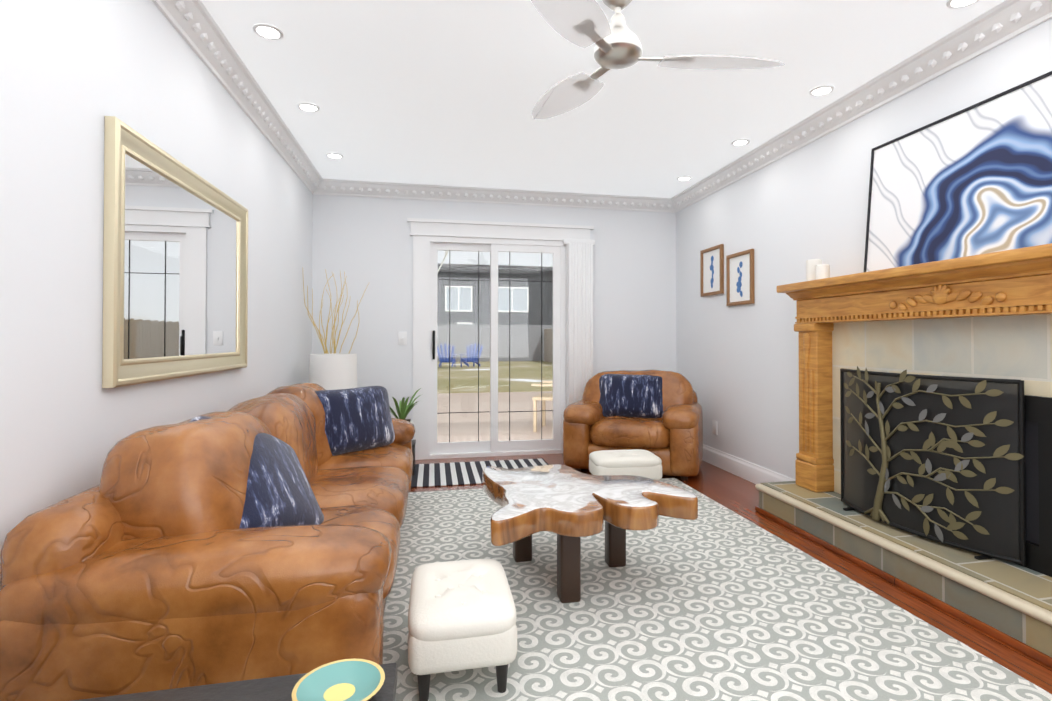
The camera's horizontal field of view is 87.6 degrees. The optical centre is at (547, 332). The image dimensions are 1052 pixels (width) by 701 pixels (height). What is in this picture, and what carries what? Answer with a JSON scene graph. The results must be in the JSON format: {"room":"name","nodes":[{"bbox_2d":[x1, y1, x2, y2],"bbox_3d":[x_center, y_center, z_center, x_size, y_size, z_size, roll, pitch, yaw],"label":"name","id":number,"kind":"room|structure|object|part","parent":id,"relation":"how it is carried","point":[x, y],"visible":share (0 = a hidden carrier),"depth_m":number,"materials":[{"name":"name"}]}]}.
{"room":"living room","nodes":[
{"label":"living room","id":0,"kind":"room"},
{"bbox_2d":[0,0,312,552],"bbox_3d":[-1.464,-0.127,1.728,0.120,2.440,6.340,0,-1,-12],"label":"wall","id":1,"kind":"structure","parent":0,"point":[73,73],"depth_m":1.66,"materials":[{"name":"white paint"}]},
{"bbox_2d":[102,116,247,387],"bbox_3d":[-1.515,-0.250,2.353,0.036,0.860,1.270,0,-1,-12],"label":"mirror","id":2,"kind":"object","parent":1,"relation":"attached to","point":[175,268],"visible":1,"depth_m":2.10,"materials":[{"name":"beige metal"}]},
{"bbox_2d":[152,0,327,194],"bbox_3d":[-1.349,-1.289,1.765,0.117,0.115,6.100,0,-1,-12],"label":"crown molding","id":3,"kind":"structure","parent":1,"relation":"attached to","point":[196,26],"depth_m":2.74,"materials":[{"name":"white"}]},
{"bbox_2d":[312,194,675,439],"bbox_3d":[-0.395,-0.089,5.131,3.375,2.440,0.120,0,-1,-12],"label":"wall","id":4,"kind":"structure","parent":0,"point":[362,243],"depth_m":4.90,"materials":[{"name":"white paint"}]},
{"bbox_2d":[398,332,406,344],"bbox_3d":[-1.293,0.048,4.872,0.075,0.118,0.013,0,-1,-12],"label":"switch plate","id":5,"kind":"object","parent":4,"relation":"attached to","point":[402,338],"visible":1,"depth_m":4.87,"materials":[{"name":"white plastic"}]},
{"bbox_2d":[328,179,667,211],"bbox_3d":[-0.364,-1.253,5.038,3.150,0.115,0.100,0,-1,-12],"label":"crown molding","id":6,"kind":"structure","parent":4,"relation":"attached to","point":[338,187],"depth_m":5.00,"materials":[{"name":"white"}]},
{"bbox_2d":[407,218,593,459],"bbox_3d":[-0.418,0.056,5.081,1.720,2.148,0.126,0,-1,-12],"label":"door frame","id":7,"kind":"structure","parent":4,"relation":"attached to","point":[431,237],"depth_m":5.04,"materials":[{"name":"white"}]},
{"bbox_3d":[-1.030,0.109,4.943,0.022,0.260,0.042,0,-1,-12],"label":"door handle","id":8,"kind":"part","parent":7,"relation":"part of","materials":[{"name":"black metal"}]},
{"bbox_3d":[-0.478,0.123,5.076,1.070,1.755,0.051,0,-1,-12],"label":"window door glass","id":9,"kind":"part","parent":7,"relation":"part of","materials":[{"name":"clear glass"}]},
{"bbox_2d":[563,239,594,406],"bbox_3d":[0.296,0.108,5.136,0.300,1.975,0.087,0,-1,-12],"label":"blind stack","id":10,"kind":"object","parent":4,"relation":"hanging from","point":[579,313],"visible":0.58,"depth_m":5.10,"materials":[{"name":"white plastic"}]},
{"bbox_2d":[201,0,1004,197],"bbox_3d":[0.246,-1.393,2.102,3.615,0.100,6.340,0,-1,-12],"label":"ceiling","id":11,"kind":"structure","parent":0,"point":[442,92],"depth_m":2.88,"materials":[{"name":"white paint"}]},
{"bbox_2d":[252,23,283,39],"bbox_3d":[-1.242,-1.335,2.432,0.124,0.007,0.124,0,-1,-12],"label":"recessed light","id":12,"kind":"object","parent":11,"relation":"in","point":[268,31],"visible":1,"depth_m":2.43,"materials":[{"name":"white plastic"}]},
{"bbox_2d":[297,103,319,111],"bbox_3d":[-1.409,-1.326,3.225,0.124,0.007,0.124,0,-1,-12],"label":"recessed light","id":13,"kind":"object","parent":11,"relation":"in","point":[308,107],"visible":1,"depth_m":3.22,"materials":[{"name":"white plastic"}]},
{"bbox_2d":[326,153,342,158],"bbox_3d":[-1.588,-1.317,4.076,0.124,0.007,0.124,0,-1,-12],"label":"recessed light","id":14,"kind":"object","parent":11,"relation":"in","point":[335,155],"visible":1,"depth_m":4.07,"materials":[{"name":"white plastic"}]},
{"bbox_2d":[531,0,783,118],"bbox_3d":[0.356,-1.194,2.239,1.128,0.291,1.124,0,-1,-12],"label":"ceiling fan","id":15,"kind":"object","parent":11,"relation":"hanging from","point":[618,46],"visible":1,"depth_m":2.11,"materials":[{"name":"silver metal"}]},
{"bbox_2d":[677,176,691,180],"bbox_3d":[1.157,-1.310,4.653,0.124,0.007,0.124,0,-1,-12],"label":"recessed light","id":16,"kind":"object","parent":11,"relation":"in","point":[684,178],"visible":1,"depth_m":4.65,"materials":[{"name":"white plastic"}]},
{"bbox_2d":[731,139,749,145],"bbox_3d":[1.336,-1.320,3.802,0.124,0.007,0.124,0,-1,-12],"label":"recessed light","id":17,"kind":"object","parent":11,"relation":"in","point":[740,142],"visible":1,"depth_m":3.80,"materials":[{"name":"white plastic"}]},
{"bbox_2d":[809,85,833,95],"bbox_3d":[1.503,-1.328,3.010,0.124,0.007,0.124,0,-1,-12],"label":"recessed light","id":18,"kind":"object","parent":11,"relation":"in","point":[822,90],"visible":1,"depth_m":3.00,"materials":[{"name":"white plastic"}]},
{"bbox_2d":[946,0,978,8],"bbox_3d":[1.674,-1.337,2.197,0.124,0.007,0.124,0,-1,-12],"label":"recessed light","id":19,"kind":"object","parent":11,"relation":"in","point":[954,4],"visible":1,"depth_m":2.22,"materials":[{"name":"white plastic"}]},
{"bbox_2d":[408,453,1051,693],"bbox_3d":[0.246,1.147,2.074,3.615,0.100,6.340,0,-1,-12],"label":"floor","id":20,"kind":"structure","parent":0,"point":[735,493],"depth_m":2.65,"materials":[{"name":"brown wood"}]},
{"bbox_2d":[73,663,396,700],"bbox_3d":[-0.613,0.804,0.485,0.888,0.550,0.637,0,-1,-12],"label":"side table","id":21,"kind":"object","parent":20,"relation":"on","point":[278,688],"visible":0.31,"depth_m":0.81,"materials":[{"name":"black wood"}]},
{"bbox_2d":[292,658,384,700],"bbox_3d":[-0.306,0.524,0.805,0.128,0.017,0.128,0,-1,-12],"label":"decorative dish","id":22,"kind":"object","parent":21,"relation":"on","point":[354,679],"visible":1,"depth_m":0.82,"materials":[{"name":"teal ceramic"}]},
{"bbox_2d":[412,440,415,474],"bbox_3d":[-1.168,0.997,4.364,0.220,0.250,0.220,0,-1,-12],"label":"plant stand","id":23,"kind":"object","parent":20,"relation":"on","point":[413,449],"visible":0.19,"depth_m":4.28,"materials":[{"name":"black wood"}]},
{"bbox_2d":[390,388,421,422],"bbox_3d":[-1.204,0.662,4.352,0.440,0.419,0.414,0,-1,-12],"label":"plant","id":24,"kind":"object","parent":23,"relation":"on","point":[403,409],"visible":0.52,"depth_m":4.32,"materials":[{"name":"green plant"}]},
{"bbox_2d":[410,458,548,487],"bbox_3d":[-0.565,1.117,4.407,1.220,0.010,0.720,0,-1,-12],"label":"doormat","id":25,"kind":"object","parent":20,"relation":"on","point":[446,474],"visible":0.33,"depth_m":4.40,"materials":[{"name":"black fabric"}]},
{"bbox_2d":[563,370,702,480],"bbox_3d":[0.723,0.717,4.571,1.080,0.816,0.803,0,-1,18],"label":"armchair","id":26,"kind":"object","parent":20,"relation":"on","point":[658,413],"visible":1,"depth_m":4.34,"materials":[{"name":"leather"}]},
{"bbox_2d":[597,373,667,418],"bbox_3d":[0.703,0.524,4.571,0.574,0.369,0.170,0,-19,15],"label":"pillow","id":27,"kind":"object","parent":26,"relation":"on","point":[619,395],"depth_m":4.50,"materials":[{"name":"blue fabric"}]},
{"bbox_2d":[383,478,1051,700],"bbox_3d":[0.082,1.095,2.454,2.460,0.012,3.050,0,-1,-12],"label":"rug","id":28,"kind":"object","parent":20,"relation":"on","point":[715,601],"visible":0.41,"depth_m":2.02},
{"bbox_2d":[0,383,414,700],"bbox_3d":[-1.077,0.680,2.453,0.880,0.818,2.430,0,-1,-12],"label":"sofa","id":29,"kind":"object","parent":28,"relation":"on","point":[255,538],"visible":0.98,"depth_m":1.34,"materials":[{"name":"leather"}]},
{"bbox_2d":[408,559,516,700],"bbox_3d":[-0.289,0.950,1.810,0.328,0.264,0.468,0,-1,-12],"label":"ottoman","id":30,"kind":"object","parent":28,"relation":"on","point":[461,614],"visible":1,"depth_m":1.62,"materials":[{"name":"white leather"}]},
{"bbox_2d":[483,464,697,602],"bbox_3d":[0.141,0.891,2.510,0.890,0.406,0.872,0,-1,-12],"label":"coffee table","id":31,"kind":"object","parent":28,"relation":"on","point":[570,507],"visible":1,"depth_m":2.28,"materials":[{"name":"brown wood"}]},
{"bbox_2d":[589,449,661,479],"bbox_3d":[0.541,0.973,3.865,0.468,0.264,0.328,0,-1,-8],"label":"ottoman","id":32,"kind":"object","parent":28,"relation":"on","point":[641,463],"visible":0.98,"depth_m":3.73,"materials":[{"name":"white leather"}]},
{"bbox_2d":[755,243,1051,667],"bbox_3d":[1.692,0.397,2.458,0.386,1.409,2.080,0,-1,-12],"label":"fireplace mantel","id":33,"kind":"object","parent":20,"relation":"on","point":[987,315],"visible":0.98,"depth_m":2.41,"materials":[{"name":"wood"}]},
{"bbox_2d":[806,259,821,280],"bbox_3d":[1.567,-0.367,3.227,0.084,0.134,0.084,0,-1,-12],"label":"candle","id":34,"kind":"object","parent":33,"relation":"on","point":[811,264],"visible":0.56,"depth_m":3.20,"materials":[{"name":"white wax"}]},
{"bbox_2d":[816,264,829,279],"bbox_3d":[1.561,-0.346,3.113,0.072,0.089,0.072,0,-1,-12],"label":"candle","id":35,"kind":"object","parent":33,"relation":"on","point":[822,271],"visible":0.77,"depth_m":3.08,"materials":[{"name":"white wax"}]},
{"bbox_2d":[840,366,1025,565],"bbox_3d":[1.696,0.548,2.572,0.129,0.763,0.909,0,-1,-17],"label":"fire screen","id":36,"kind":"object","parent":33,"relation":"attached to","point":[940,459],"visible":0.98,"depth_m":2.40,"materials":[{"name":"black metal"}]},
{"bbox_2d":[864,71,1051,271],"bbox_3d":[1.840,-0.652,2.452,0.039,0.690,1.015,5,-2,-12],"label":"canvas art","id":37,"kind":"object","parent":33,"relation":"on","point":[975,179],"visible":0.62,"depth_m":2.40,"materials":[{"name":"multicoloured"}]},
{"bbox_3d":[-1.634,0.869,4.103,0.440,0.500,0.440,0,-1,-12],"label":"end table","id":38,"kind":"object","parent":20,"relation":"on","visible":0},
{"bbox_2d":[309,353,356,389],"bbox_3d":[-1.621,0.389,4.142,0.344,0.460,0.344,0,-1,-12],"label":"vase","id":39,"kind":"object","parent":38,"relation":"on","point":[334,371],"visible":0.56,"depth_m":4.00,"materials":[{"name":"white ceramic"}]},
{"bbox_2d":[303,269,367,353],"bbox_3d":[-1.712,0.301,4.492,0.459,1.645,0.503,0,-1,-12],"label":"dried branches","id":40,"kind":"object","parent":39,"relation":"in","point":[325,350],"visible":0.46,"depth_m":4.50,"materials":[{"name":"beige plant"}]},
{"bbox_2d":[676,18,1051,479],"bbox_3d":[1.956,-0.119,2.448,0.120,2.440,6.340,0,-1,-12],"label":"wall","id":41,"kind":"structure","parent":0,"point":[786,217],"depth_m":3.80,"materials":[{"name":"white paint"}]},
{"bbox_2d":[700,244,723,296],"bbox_3d":[1.406,-0.529,4.707,0.026,0.410,0.360,0,-1,-12],"label":"picture frame","id":42,"kind":"object","parent":41,"relation":"attached to","point":[711,270],"visible":1,"depth_m":4.69,"materials":[{"name":"brown wood"}]},
{"bbox_2d":[712,420,716,434],"bbox_3d":[1.422,0.806,4.665,0.006,0.118,0.075,0,-1,-12],"label":"electrical outlet plate","id":43,"kind":"object","parent":41,"relation":"attached to","point":[714,426],"visible":1,"depth_m":4.67,"materials":[{"name":"white plastic"}]},
{"bbox_2d":[726,249,754,305],"bbox_3d":[1.496,-0.424,4.276,0.026,0.410,0.360,0,-1,-12],"label":"picture frame","id":44,"kind":"object","parent":41,"relation":"attached to","point":[739,278],"visible":1,"depth_m":4.26,"materials":[{"name":"brown wood"}]},
{"bbox_2d":[702,444,795,483],"bbox_3d":[1.460,1.053,4.461,0.016,0.140,1.930,0,-1,-12],"label":"baseboard","id":45,"kind":"structure","parent":41,"relation":"attached to","point":[746,470],"depth_m":4.22,"materials":[{"name":"white"}]},
{"bbox_2d":[668,0,1051,212],"bbox_3d":[1.846,-1.282,2.437,0.105,0.115,6.100,0,-1,-12],"label":"crown molding","id":46,"kind":"structure","parent":41,"relation":"attached to","point":[1009,19],"depth_m":2.81,"materials":[{"name":"white"}]},
{"label":"outside","id":47,"kind":"structure","parent":0,"visible":0},
{"bbox_2d":[437,361,552,392],"bbox_3d":[-7.970,1.743,42.034,60.000,0.100,60.000,0,-1,-12],"label":"lawn","id":48,"kind":"structure","parent":47,"point":[519,386],"depth_m":17.97,"materials":[{"name":"green plant"}]},
{"bbox_2d":[438,251,447,271],"bbox_3d":[-5.463,-5.341,20.796,5.215,13.574,6.828,0,-1,-12],"label":"birch tree","id":49,"kind":"object","parent":48,"relation":"on","point":[446,252],"depth_m":19.66,"materials":[{"name":"white plant"}]},
{"bbox_2d":[437,344,456,366],"bbox_3d":[-4.311,0.964,23.353,0.780,1.036,0.927,0,-1,-2],"label":"chair","id":50,"kind":"object","parent":48,"relation":"on","point":[441,359],"depth_m":23.06,"materials":[{"name":"blue wood"}]},
{"bbox_2d":[460,343,482,366],"bbox_3d":[-3.348,0.970,23.866,0.780,1.036,0.927,0,-1,-32],"label":"chair","id":51,"kind":"object","parent":48,"relation":"on","point":[473,359],"depth_m":23.65,"materials":[{"name":"blue wood"}]},
{"bbox_2d":[437,325,552,361],"bbox_3d":[-5.346,0.550,29.570,40.000,2.000,0.300,0,-1,-12],"label":"barrier","id":52,"kind":"object","parent":48,"relation":"on","point":[530,349],"depth_m":29.99,"materials":[{"name":"grey stone"}]},
{"bbox_2d":[437,264,552,324],"bbox_3d":[-2.696,-1.471,43.230,14.000,6.345,10.000,0,-1,-12],"label":"house","id":53,"kind":"structure","parent":48,"relation":"on","point":[502,271],"depth_m":38.35,"materials":[{"name":"grey"}]},
{"bbox_2d":[544,328,552,362],"bbox_3d":[2.320,0.533,18.511,0.070,1.790,24.400,0,-1,-12],"label":"fence","id":54,"kind":"object","parent":48,"relation":"on","point":[548,347],"depth_m":29.22,"materials":[{"name":"beige wood"}]},
{"bbox_2d":[437,391,552,442],"bbox_3d":[-0.991,1.372,8.863,16.000,0.100,7.400,0,-1,-12],"label":"patio","id":55,"kind":"structure","parent":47,"point":[461,398],"depth_m":8.55,"materials":[{"name":"beige concrete"}]},
{"bbox_2d":[531,381,552,431],"bbox_3d":[0.131,0.866,7.410,0.579,0.879,0.590,0,-1,13],"label":"patio chair","id":56,"kind":"object","parent":55,"relation":"on","point":[544,397],"depth_m":7.21,"materials":[{"name":"beige wood"}]}
]}

